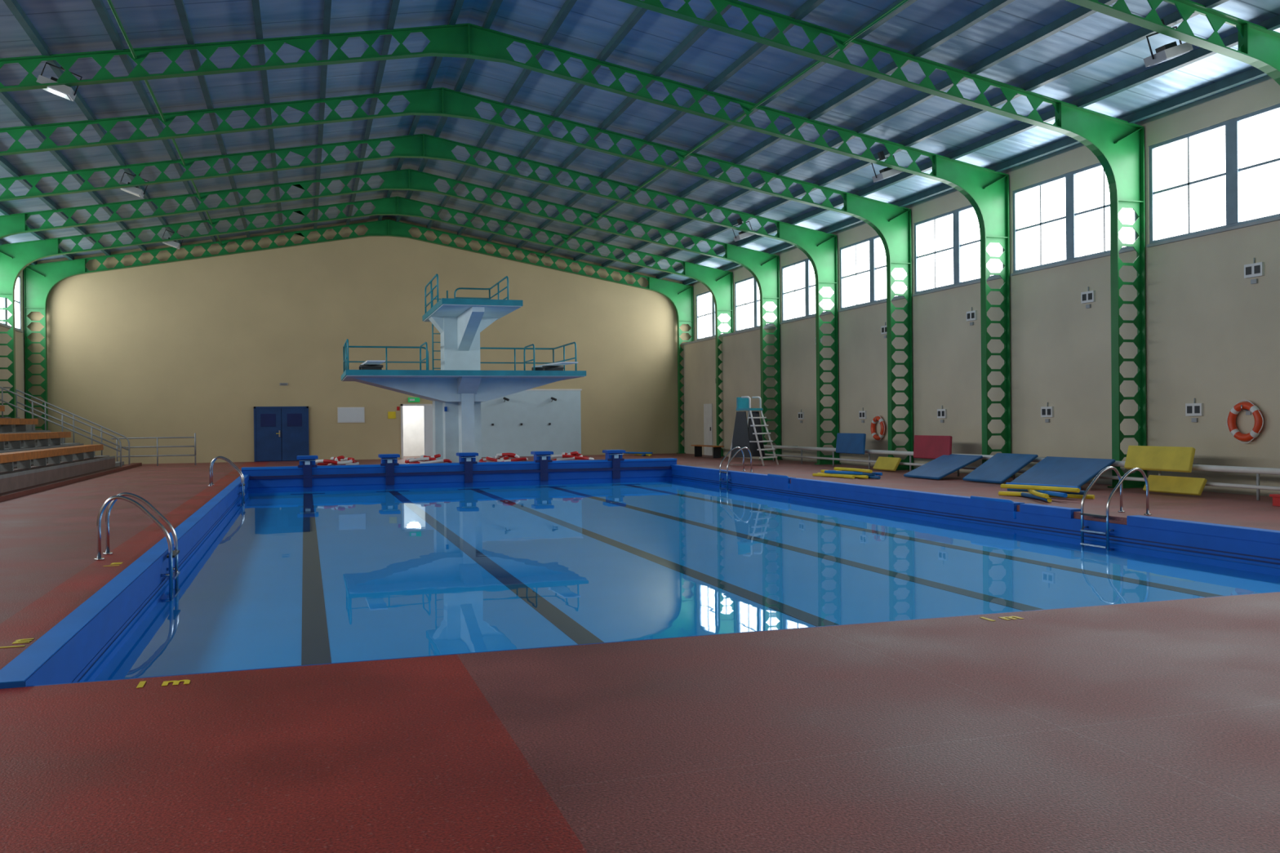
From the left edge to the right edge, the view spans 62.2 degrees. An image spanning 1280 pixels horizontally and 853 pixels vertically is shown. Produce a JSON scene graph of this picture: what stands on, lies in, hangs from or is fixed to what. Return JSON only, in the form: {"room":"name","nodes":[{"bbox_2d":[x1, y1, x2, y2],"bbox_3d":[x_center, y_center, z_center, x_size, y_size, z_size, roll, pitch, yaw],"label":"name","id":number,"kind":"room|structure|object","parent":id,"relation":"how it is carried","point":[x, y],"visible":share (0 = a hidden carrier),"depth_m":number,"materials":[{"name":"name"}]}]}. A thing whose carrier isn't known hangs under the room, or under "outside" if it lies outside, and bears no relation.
{"room":"indoor swimming pool","nodes":[
{"label":"indoor swimming pool","id":0,"kind":"room"},
{"bbox_2d":[0,269,26,418],"bbox_3d":[-15.263,-2.214,15.882,0.200,7.450,47.700,-1,0,-18],"label":"wall","id":1,"kind":"structure","parent":0,"point":[5,350],"depth_m":37.50,"materials":[{"name":"beige paint"}]},
{"bbox_2d":[0,275,23,333],"bbox_3d":[-21.635,-4.378,36.201,0.170,2.030,3.980,-1,0,-18],"label":"window","id":2,"kind":"structure","parent":1,"relation":"in","point":[5,314],"depth_m":37.59,"materials":[{"name":"glass"}]},
{"bbox_2d":[26,217,691,464],"bbox_3d":[-10.082,-3.545,42.636,26.240,9.700,0.200,-1,0,-18],"label":"wall","id":3,"kind":"structure","parent":0,"point":[184,348],"depth_m":41.67,"materials":[{"name":"beige paint"}]},
{"bbox_2d":[253,406,309,462],"bbox_3d":[-13.930,0.287,41.250,2.020,2.130,0.141,-1,0,-18],"label":"door","id":4,"kind":"structure","parent":3,"relation":"in","point":[281,433],"depth_m":41.23,"materials":[{"name":"blue metal"}]},
{"bbox_2d":[280,382,288,385],"bbox_3d":[-13.870,-1.649,41.319,0.300,0.100,0.035,-1,0,-18],"label":"air vent","id":5,"kind":"object","parent":3,"relation":"in","point":[281,384],"visible":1,"depth_m":41.31,"materials":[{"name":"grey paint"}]},
{"bbox_2d":[337,407,364,422],"bbox_3d":[-11.456,-0.458,42.089,1.040,0.620,0.030,-1,0,-18],"label":"notice board","id":6,"kind":"object","parent":3,"relation":"attached to","point":[344,415],"visible":1,"depth_m":42.08,"materials":[{"name":"white paper"}]},
{"bbox_2d":[387,406,399,418],"bbox_3d":[-9.880,-0.556,42.592,0.450,0.480,0.020,-1,0,-18],"label":"notice","id":7,"kind":"object","parent":3,"relation":"attached to","point":[391,415],"visible":1,"depth_m":42.56,"materials":[{"name":"paint"}]},
{"bbox_2d":[408,397,419,402],"bbox_3d":[-9.116,-1.075,42.809,0.450,0.180,0.065,-1,0,-18],"label":"exit sign","id":8,"kind":"object","parent":3,"relation":"attached to","point":[410,399],"visible":1,"depth_m":42.78,"materials":[{"name":"green plastic"}]},
{"bbox_2d":[400,404,432,458],"bbox_3d":[-8.905,0.191,43.017,1.550,2.200,0.260,-1,0,-18],"label":"door","id":9,"kind":"structure","parent":3,"relation":"in","point":[428,408],"depth_m":42.98,"materials":[{"name":"white paint"}]},
{"bbox_2d":[480,389,582,457],"bbox_3d":[-5.120,-0.153,44.056,5.600,2.800,0.100,-1,0,-18],"label":"wall panel","id":10,"kind":"object","parent":3,"relation":"attached to","point":[530,421],"visible":0.74,"depth_m":44.26,"materials":[{"name":"white paint"}]},
{"bbox_2d":[402,405,424,458],"bbox_3d":[-9.428,-0.013,44.582,3.700,2.800,3.100,-1,0,-18],"label":"wall","id":11,"kind":"structure","parent":0,"point":[413,415],"depth_m":45.99,"materials":[{"name":"white paint"}]},
{"bbox_2d":[0,453,1279,852],"bbox_3d":[-2.811,1.514,19.829,26.240,0.300,48.100,-1,0,-18],"label":"floor","id":12,"kind":"structure","parent":0,"point":[1152,726],"depth_m":4.90,"materials":[{"name":"red rubber"}]},
{"bbox_2d":[0,638,34,648],"bbox_3d":[-4.164,1.448,7.093,0.148,0.002,0.270,-1,0,-18],"label":"depth marking","id":13,"kind":"object","parent":12,"relation":"on","point":[28,640],"visible":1,"depth_m":7.12,"materials":[{"name":"yellow paint"}]},
{"bbox_2d":[0,405,142,502],"bbox_3d":[-14.949,0.418,22.019,4.000,2.110,33.000,-1,0,-18],"label":"bleachers","id":14,"kind":"object","parent":12,"relation":"on","point":[32,461],"visible":1,"depth_m":28.03,"materials":[{"name":"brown concrete"}]},
{"bbox_2d":[0,386,129,466],"bbox_3d":[-19.087,0.051,35.052,3.815,2.775,1.800,-1,0,-18],"label":"stair handrail","id":15,"kind":"object","parent":14,"relation":"attached to","point":[2,388],"visible":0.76,"depth_m":34.76,"materials":[{"name":"metal"}]},
{"bbox_2d":[103,562,122,566],"bbox_3d":[-5.497,1.438,11.076,0.148,0.002,0.270,-1,0,-18],"label":"depth marking","id":16,"kind":"object","parent":12,"relation":"on","point":[113,563],"visible":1,"depth_m":11.12,"materials":[{"name":"yellow paint"}]},
{"bbox_2d":[111,433,195,466],"bbox_3d":[-17.040,0.831,37.264,2.605,1.150,1.130,-1,0,-18],"label":"guard rail","id":17,"kind":"object","parent":12,"relation":"on","point":[194,437],"visible":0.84,"depth_m":37.78,"materials":[{"name":"metal"}]},
{"bbox_2d":[136,680,190,688],"bbox_3d":[-2.672,1.440,5.964,0.270,0.002,0.148,-1,0,-18],"label":"depth marking","id":18,"kind":"object","parent":12,"relation":"on","point":[140,684],"visible":1,"depth_m":5.95,"materials":[{"name":"yellow paint"}]},
{"bbox_2d":[315,455,359,465],"bbox_3d":[-9.070,1.125,31.743,1.309,0.499,0.986,-1,0,-18],"label":"rope coil","id":19,"kind":"object","parent":12,"relation":"on","point":[340,460],"visible":0.51,"depth_m":31.64,"materials":[{"name":"red plastic"}]},
{"bbox_2d":[23,219,693,453],"bbox_3d":[-9.985,-3.468,42.331,25.890,9.547,0.320,-1,0,-18],"label":"frame","id":20,"kind":"object","parent":12,"relation":"on","point":[39,279],"visible":0.86,"depth_m":41.20,"materials":[{"name":"green metal"}]},
{"bbox_2d":[0,196,733,456],"bbox_3d":[-8.634,-3.457,38.059,25.890,9.547,0.320,-1,0,-18],"label":"frame","id":21,"kind":"object","parent":12,"relation":"on","point":[15,257],"visible":0.87,"depth_m":37.49,"materials":[{"name":"green metal"}]},
{"bbox_2d":[0,168,782,460],"bbox_3d":[-7.338,-3.446,33.959,25.890,9.547,0.320,-1,0,-18],"label":"frame","id":22,"kind":"object","parent":12,"relation":"on","point":[764,267],"visible":0.98,"depth_m":34.42,"materials":[{"name":"green metal"}]},
{"bbox_2d":[0,133,840,464],"bbox_3d":[-6.041,-3.436,29.860,25.890,9.547,0.320,-1,0,-18],"label":"frame","id":23,"kind":"object","parent":12,"relation":"on","point":[820,247],"visible":1,"depth_m":30.61,"materials":[{"name":"green metal"}]},
{"bbox_2d":[404,453,452,463],"bbox_3d":[-6.589,1.095,32.559,1.731,0.496,0.551,-1,0,8],"label":"rope coil","id":24,"kind":"object","parent":12,"relation":"on","point":[426,460],"visible":0.52,"depth_m":32.39,"materials":[{"name":"red plastic"}]},
{"bbox_2d":[0,87,915,470],"bbox_3d":[-4.745,-3.425,25.760,25.890,9.547,0.320,-1,0,-18],"label":"frame","id":25,"kind":"object","parent":12,"relation":"on","point":[892,223],"visible":0.98,"depth_m":26.67,"materials":[{"name":"green metal"}]},
{"bbox_2d":[341,273,586,462],"bbox_3d":[-5.854,-1.688,34.376,7.260,6.020,7.352,-1,0,-18],"label":"tower","id":26,"kind":"object","parent":12,"relation":"on","point":[456,391],"visible":0.99,"depth_m":33.53,"materials":[{"name":"white concrete"}]},
{"bbox_2d":[479,453,528,462],"bbox_3d":[-4.285,1.069,33.237,1.608,0.496,0.397,0,0,19],"label":"rope coil","id":27,"kind":"object","parent":12,"relation":"on","point":[500,457],"visible":0.55,"depth_m":33.12,"materials":[{"name":"red plastic"}]},
{"bbox_2d":[0,22,1013,477],"bbox_3d":[-3.448,-3.414,21.660,25.890,9.547,0.320,-1,0,-18],"label":"frame","id":28,"kind":"object","parent":12,"relation":"on","point":[986,189],"visible":0.99,"depth_m":22.64,"materials":[{"name":"green metal"}]},
{"bbox_2d":[551,451,594,460],"bbox_3d":[-2.312,1.045,33.875,1.686,0.500,0.828,-1,0,3],"label":"rope coil","id":29,"kind":"object","parent":12,"relation":"on","point":[575,455],"visible":0.48,"depth_m":33.61,"materials":[{"name":"red plastic"}]},
{"bbox_2d":[623,451,653,456],"bbox_3d":[0.053,1.117,43.358,1.052,0.151,1.670,-1,0,-18],"label":"noodles","id":30,"kind":"object","parent":12,"relation":"on","point":[642,454],"visible":0.99,"depth_m":43.21,"materials":[{"name":"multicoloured plastic"}]},
{"bbox_2d":[0,457,1279,688],"bbox_3d":[-1.263,1.578,19.894,13.050,0.920,25.770,-1,0,-18],"label":"swimming pool","id":31,"kind":"object","parent":12,"relation":"in","point":[354,566],"visible":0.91,"depth_m":13.73,"materials":[{"name":"liquid"}]},
{"bbox_2d":[93,492,180,600],"bbox_3d":[-5.588,1.331,11.819,0.800,1.173,0.618,-1,0,-18],"label":"pool ladder","id":32,"kind":"object","parent":31,"relation":"on","point":[174,553],"visible":1,"depth_m":11.68,"materials":[{"name":"silver metal"}]},
{"bbox_2d":[208,456,245,499],"bbox_3d":[-9.854,1.296,25.310,0.800,1.173,0.618,-1,0,-18],"label":"pool ladder","id":33,"kind":"object","parent":31,"relation":"on","point":[242,494],"visible":0.97,"depth_m":25.16,"materials":[{"name":"silver metal"}]},
{"bbox_2d":[296,455,318,486],"bbox_3d":[-9.541,1.285,30.456,0.580,0.890,0.675,-1,0,-18],"label":"starting block","id":34,"kind":"object","parent":31,"relation":"on","point":[307,463],"visible":1,"depth_m":30.22,"materials":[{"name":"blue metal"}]},
{"bbox_2d":[377,453,399,484],"bbox_3d":[-7.357,1.259,31.147,0.580,0.890,0.675,-1,0,-18],"label":"starting block","id":35,"kind":"object","parent":31,"relation":"on","point":[388,460],"visible":0.98,"depth_m":30.91,"materials":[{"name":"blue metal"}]},
{"bbox_2d":[456,452,478,482],"bbox_3d":[-5.174,1.234,31.837,0.580,0.890,0.675,-1,0,-18],"label":"starting block","id":36,"kind":"object","parent":31,"relation":"on","point":[468,459],"visible":0.97,"depth_m":31.60,"materials":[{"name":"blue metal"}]},
{"bbox_2d":[530,450,553,479],"bbox_3d":[-2.991,1.208,32.527,0.580,0.890,0.675,-1,0,-18],"label":"starting block","id":37,"kind":"object","parent":31,"relation":"on","point":[543,458],"visible":0.98,"depth_m":32.28,"materials":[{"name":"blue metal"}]},
{"bbox_2d":[602,449,625,478],"bbox_3d":[-0.807,1.182,33.218,0.580,0.890,0.675,-1,0,-18],"label":"starting block","id":38,"kind":"object","parent":31,"relation":"on","point":[615,456],"visible":0.99,"depth_m":32.98,"materials":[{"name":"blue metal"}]},
{"bbox_2d":[719,446,753,485],"bbox_3d":[2.645,1.149,29.262,0.800,1.173,0.618,-1,0,-18],"label":"pool ladder","id":39,"kind":"object","parent":31,"relation":"on","point":[747,448],"visible":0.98,"depth_m":29.12,"materials":[{"name":"silver metal"}]},
{"bbox_2d":[1080,466,1151,550],"bbox_3d":[6.972,1.184,15.580,0.800,1.173,0.618,-1,0,-18],"label":"pool ladder","id":40,"kind":"object","parent":31,"relation":"on","point":[1082,513],"visible":1,"depth_m":15.43,"materials":[{"name":"silver metal"}]},
{"bbox_2d":[690,444,724,457],"bbox_3d":[2.591,0.958,40.938,0.400,0.460,2.500,-1,0,-18],"label":"bench","id":41,"kind":"object","parent":12,"relation":"on","point":[698,448],"visible":1,"depth_m":39.97,"materials":[{"name":"orange wood"}]},
{"bbox_2d":[727,395,778,466],"bbox_3d":[3.575,0.135,33.625,1.358,2.189,0.940,0,0,37],"label":"chair","id":42,"kind":"object","parent":12,"relation":"on","point":[747,433],"visible":0.99,"depth_m":33.52,"materials":[{"name":"white paint"}]},
{"bbox_2d":[812,466,882,479],"bbox_3d":[4.999,1.131,25.926,0.590,0.226,2.214,-1,0,-35],"label":"noodles","id":43,"kind":"object","parent":12,"relation":"on","point":[847,473],"visible":1,"depth_m":25.77,"materials":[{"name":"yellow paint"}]},
{"bbox_2d":[835,432,866,454],"bbox_3d":[6.103,0.492,30.763,0.217,0.590,1.766,-1,0,-18],"label":"foam mat","id":44,"kind":"object","parent":12,"relation":"on","point":[846,443],"visible":1,"depth_m":30.64,"materials":[{"name":"blue plastic"}]},
{"bbox_2d":[617,0,1146,488],"bbox_3d":[-2.152,-3.404,17.560,25.890,9.547,0.320,-1,0,-18],"label":"frame","id":45,"kind":"object","parent":12,"relation":"on","point":[1118,144],"visible":0.97,"depth_m":21.09,"materials":[{"name":"green metal"}]},
{"bbox_2d":[872,456,901,471],"bbox_3d":[6.704,1.011,28.814,0.252,0.355,1.100,-1,0,-18],"label":"foam mat","id":46,"kind":"object","parent":12,"relation":"on","point":[889,464],"visible":1,"depth_m":28.72,"materials":[{"name":"yellow plastic"}]},
{"bbox_2d":[903,453,982,479],"bbox_3d":[7.208,0.950,25.303,1.208,0.530,1.500,-1,0,-18],"label":"foam mat","id":47,"kind":"object","parent":12,"relation":"on","point":[944,465],"visible":1,"depth_m":25.16,"materials":[{"name":"blue plastic"}]},
{"bbox_2d":[962,453,1038,484],"bbox_3d":[7.958,0.914,23.495,0.965,0.605,1.400,-1,0,-18],"label":"foam mat","id":48,"kind":"object","parent":12,"relation":"on","point":[1001,467],"visible":1,"depth_m":23.38,"materials":[{"name":"blue plastic"}]},
{"bbox_2d":[979,616,1023,621],"bbox_3d":[2.601,1.377,7.631,0.270,0.002,0.148,-1,0,-18],"label":"depth marking","id":49,"kind":"object","parent":12,"relation":"on","point":[1010,617],"visible":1,"depth_m":7.61,"materials":[{"name":"yellow paint"}]},
{"bbox_2d":[998,482,1094,502],"bbox_3d":[7.071,1.151,18.759,1.305,0.226,1.933,-1,0,-18],"label":"noodles","id":50,"kind":"object","parent":12,"relation":"on","point":[1045,492],"visible":0.98,"depth_m":18.57,"materials":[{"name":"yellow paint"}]},
{"bbox_2d":[1010,456,1115,487],"bbox_3d":[8.562,0.934,21.588,0.964,0.576,2.000,-1,0,-18],"label":"foam mat","id":51,"kind":"object","parent":12,"relation":"on","point":[1051,470],"visible":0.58,"depth_m":21.47,"materials":[{"name":"blue plastic"}]},
{"bbox_2d":[1065,0,1279,84],"bbox_3d":[-0.856,-3.393,13.460,25.890,9.547,0.320,-1,0,-18],"label":"frame","id":52,"kind":"object","parent":12,"relation":"on","point":[1259,46],"visible":1,"depth_m":16.54,"materials":[{"name":"green metal"}]},
{"bbox_2d":[1142,475,1207,495],"bbox_3d":[9.699,1.062,19.274,0.214,0.304,1.300,-1,0,-18],"label":"foam mat","id":53,"kind":"object","parent":12,"relation":"on","point":[1163,484],"visible":0.96,"depth_m":19.17,"materials":[{"name":"yellow plastic"}]},
{"bbox_2d":[1124,445,1195,472],"bbox_3d":[9.583,0.591,19.609,0.302,0.444,1.693,-1,0,-18],"label":"foam mat","id":54,"kind":"object","parent":53,"relation":"on","point":[1171,459],"visible":1,"depth_m":19.50,"materials":[{"name":"yellow plastic"}]},
{"bbox_2d":[1269,493,1279,506],"bbox_3d":[10.265,1.160,16.674,0.460,0.182,0.460,-1,0,-18],"label":"crate","id":55,"kind":"object","parent":12,"relation":"on","point":[1276,497],"visible":1,"depth_m":16.74,"materials":[{"name":"red plastic"}]},
{"bbox_2d":[0,0,1279,284],"bbox_3d":[-2.898,-7.223,19.779,26.340,2.464,48.100,-1,0,-18],"label":"ceiling","id":56,"kind":"structure","parent":0,"point":[65,26],"depth_m":23.52,"materials":[{"name":"metal"}]},
{"bbox_2d":[0,0,1279,284],"bbox_3d":[-2.897,-7.105,19.779,25.220,2.337,47.700,-1,0,-18],"label":"roof purlins","id":57,"kind":"structure","parent":56,"relation":"attached to","point":[1173,19],"depth_m":23.10,"materials":[{"name":"paint"}]},
{"bbox_2d":[36,62,82,101],"bbox_3d":[-10.691,-6.420,19.572,0.735,0.696,0.440,-1,0,-18],"label":"floodlight","id":58,"kind":"object","parent":57,"relation":"hanging from","point":[65,91],"visible":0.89,"depth_m":19.44,"materials":[{"name":"grey paint"}]},
{"bbox_2d":[119,171,148,197],"bbox_3d":[-13.374,-6.442,28.058,0.735,0.696,0.440,-1,0,-18],"label":"floodlight","id":59,"kind":"object","parent":57,"relation":"hanging from","point":[135,190],"visible":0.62,"depth_m":27.91,"materials":[{"name":"grey paint"}]},
{"bbox_2d":[161,229,184,248],"bbox_3d":[-15.997,-6.463,36.353,0.735,0.696,0.440,-1,0,-18],"label":"floodlight","id":60,"kind":"object","parent":57,"relation":"hanging from","point":[172,243],"visible":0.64,"depth_m":36.20,"materials":[{"name":"grey paint"}]},
{"bbox_2d":[732,217,754,241],"bbox_3d":[3.229,-6.204,33.413,0.735,0.696,0.440,-1,0,-18],"label":"floodlight","id":61,"kind":"object","parent":57,"relation":"hanging from","point":[742,234],"visible":0.78,"depth_m":33.31,"materials":[{"name":"grey paint"}]},
{"bbox_2d":[871,151,902,182],"bbox_3d":[5.822,-6.183,25.213,0.735,0.696,0.440,-1,0,-18],"label":"floodlight","id":62,"kind":"object","parent":57,"relation":"hanging from","point":[887,172],"visible":0.91,"depth_m":25.11,"materials":[{"name":"grey paint"}]},
{"bbox_2d":[1143,18,1193,66],"bbox_3d":[8.415,-6.162,17.013,0.735,0.696,0.440,-1,0,-18],"label":"floodlight","id":63,"kind":"object","parent":57,"relation":"hanging from","point":[1166,52],"visible":0.75,"depth_m":16.90,"materials":[{"name":"grey paint"}]},
{"bbox_2d":[680,326,776,458],"bbox_3d":[3.338,-1.217,42.244,0.540,4.780,8.650,-1,0,-18],"label":"wall","id":64,"kind":"structure","parent":0,"point":[740,357],"depth_m":41.71,"materials":[{"name":"grey paint"}]},
{"bbox_2d":[913,435,952,459],"bbox_3d":[7.369,0.522,26.758,0.217,0.590,1.766,-1,0,-18],"label":"foam mat","id":65,"kind":"object","parent":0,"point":[926,446],"visible":0.81,"depth_m":26.72,"materials":[{"name":"red plastic"}]},
{"bbox_2d":[691,75,1279,496],"bbox_3d":[9.564,-2.507,23.731,0.200,7.450,47.700,-1,0,-18],"label":"wall","id":66,"kind":"structure","parent":0,"point":[1213,335],"depth_m":23.28,"materials":[{"name":"beige paint"}]},
{"bbox_2d":[696,290,730,340],"bbox_3d":[3.049,-4.669,44.005,0.170,2.030,3.980,-1,0,-18],"label":"window","id":67,"kind":"structure","parent":66,"relation":"in","point":[705,306],"depth_m":44.82,"materials":[{"name":"glass"}]},
{"bbox_2d":[734,275,777,332],"bbox_3d":[4.346,-4.659,39.906,0.170,2.030,3.980,-1,0,-18],"label":"window","id":68,"kind":"structure","parent":66,"relation":"in","point":[747,295],"depth_m":40.61,"materials":[{"name":"glass"}]},
{"bbox_2d":[797,409,804,422],"bbox_3d":[5.499,-0.354,36.244,0.055,0.460,0.380,-1,0,-18],"label":"box","id":69,"kind":"object","parent":66,"relation":"attached to","point":[801,415],"visible":1,"depth_m":36.20,"materials":[{"name":"white paint"}]},
{"bbox_2d":[780,257,834,324],"bbox_3d":[5.642,-4.648,35.806,0.170,2.030,3.980,-1,0,-18],"label":"window","id":70,"kind":"structure","parent":66,"relation":"in","point":[798,279],"depth_m":36.37,"materials":[{"name":"glass"}]},
{"bbox_2d":[858,410,866,422],"bbox_3d":[6.766,-0.343,32.239,0.055,0.460,0.380,-1,0,-18],"label":"box","id":71,"kind":"object","parent":66,"relation":"attached to","point":[862,414],"visible":1,"depth_m":32.19,"materials":[{"name":"white paint"}]},
{"bbox_2d":[838,235,906,311],"bbox_3d":[6.939,-4.637,31.706,0.170,2.030,3.980,-1,0,-18],"label":"window","id":72,"kind":"structure","parent":66,"relation":"in","point":[863,264],"depth_m":32.16,"materials":[{"name":"glass"}]},
{"bbox_2d":[870,414,885,441],"bbox_3d":[7.010,0.050,31.268,0.181,0.784,0.784,-1,0,-18],"label":"lifebuoy","id":73,"kind":"object","parent":66,"relation":"attached to","point":[882,423],"visible":1,"depth_m":31.17,"materials":[{"name":"orange plastic"}]},
{"bbox_2d":[880,322,887,337],"bbox_3d":[7.148,-2.810,30.938,0.055,0.460,0.380,-1,0,-18],"label":"box","id":74,"kind":"object","parent":66,"relation":"attached to","point":[883,328],"visible":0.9,"depth_m":30.95,"materials":[{"name":"white paint"}]},
{"bbox_2d":[937,405,946,422],"bbox_3d":[8.032,-0.333,28.235,0.055,0.460,0.380,-1,0,-18],"label":"box","id":75,"kind":"object","parent":66,"relation":"attached to","point":[941,413],"visible":1,"depth_m":28.20,"materials":[{"name":"white paint"}]},
{"bbox_2d":[912,204,1003,296],"bbox_3d":[8.235,-4.627,27.606,0.170,2.030,3.980,-1,0,-18],"label":"window","id":76,"kind":"structure","parent":66,"relation":"in","point":[947,246],"depth_m":27.95,"materials":[{"name":"glass"}]},
{"bbox_2d":[966,306,977,325],"bbox_3d":[8.414,-2.800,26.933,0.055,0.460,0.380,-1,0,-18],"label":"box","id":77,"kind":"object","parent":66,"relation":"attached to","point":[971,315],"visible":1,"depth_m":26.89,"materials":[{"name":"white paint"}]},
{"bbox_2d":[764,444,1279,500],"bbox_3d":[8.401,0.941,25.628,0.952,0.555,25.800,-1,0,-18],"label":"pipes","id":78,"kind":"object","parent":66,"relation":"attached to","point":[1196,467],"visible":0.58,"depth_m":20.98,"materials":[{"name":"metal"}]},
{"bbox_2d":[1040,402,1053,422],"bbox_3d":[9.298,-0.323,24.230,0.055,0.460,0.380,-1,0,-18],"label":"box","id":79,"kind":"object","parent":66,"relation":"attached to","point":[1046,411],"visible":1,"depth_m":24.20,"materials":[{"name":"white paint"}]},
{"bbox_2d":[1010,162,1136,275],"bbox_3d":[9.531,-4.616,23.506,0.170,2.030,3.980,-1,0,-18],"label":"window","id":80,"kind":"structure","parent":66,"relation":"in","point":[1063,220],"depth_m":23.70,"materials":[{"name":"white glass"}]},
{"bbox_2d":[1080,286,1095,308],"bbox_3d":[9.680,-2.789,22.928,0.055,0.460,0.380,-1,0,-18],"label":"box","id":81,"kind":"object","parent":66,"relation":"attached to","point":[1088,296],"visible":1,"depth_m":22.90,"materials":[{"name":"white paint"}]},
{"bbox_2d":[1185,398,1203,422],"bbox_3d":[10.564,-0.312,20.225,0.055,0.460,0.380,-1,0,-18],"label":"box","id":82,"kind":"object","parent":66,"relation":"attached to","point":[1194,409],"visible":1,"depth_m":20.21,"materials":[{"name":"white paint"}]},
{"bbox_2d":[1146,102,1279,247],"bbox_3d":[10.828,-4.605,19.406,0.170,2.030,3.980,-1,0,-18],"label":"window","id":83,"kind":"structure","parent":66,"relation":"in","point":[1224,176],"depth_m":19.78,"materials":[{"name":"white glass"}]},
{"bbox_2d":[1226,400,1263,443],"bbox_3d":[10.867,-0.088,19.063,0.181,0.784,0.784,-1,0,-18],"label":"lifebuoy","id":84,"kind":"object","parent":66,"relation":"attached to","point":[1250,408],"visible":1,"depth_m":19.02,"materials":[{"name":"orange plastic"}]},
{"bbox_2d":[1244,257,1264,284],"bbox_3d":[10.947,-2.779,18.924,0.055,0.460,0.380,-1,0,-18],"label":"box","id":85,"kind":"object","parent":66,"relation":"attached to","point":[1255,269],"visible":1,"depth_m":18.91,"materials":[{"name":"white paint"}]},
{"bbox_3d":[3.034,-3.361,1.160,25.890,9.547,0.320,-1,0,-18],"label":"frame","id":86,"kind":"object","parent":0,"visible":0},
{"bbox_2d":[106,0,908,257],"bbox_3d":[-2.896,-6.932,19.780,12.460,0.060,47.700,-1,0,-18],"label":"roof beam","id":87,"kind":"structure","parent":86,"relation":"attached to","point":[109,2],"depth_m":22.18,"materials":[{"name":"green metal"}]}
]}

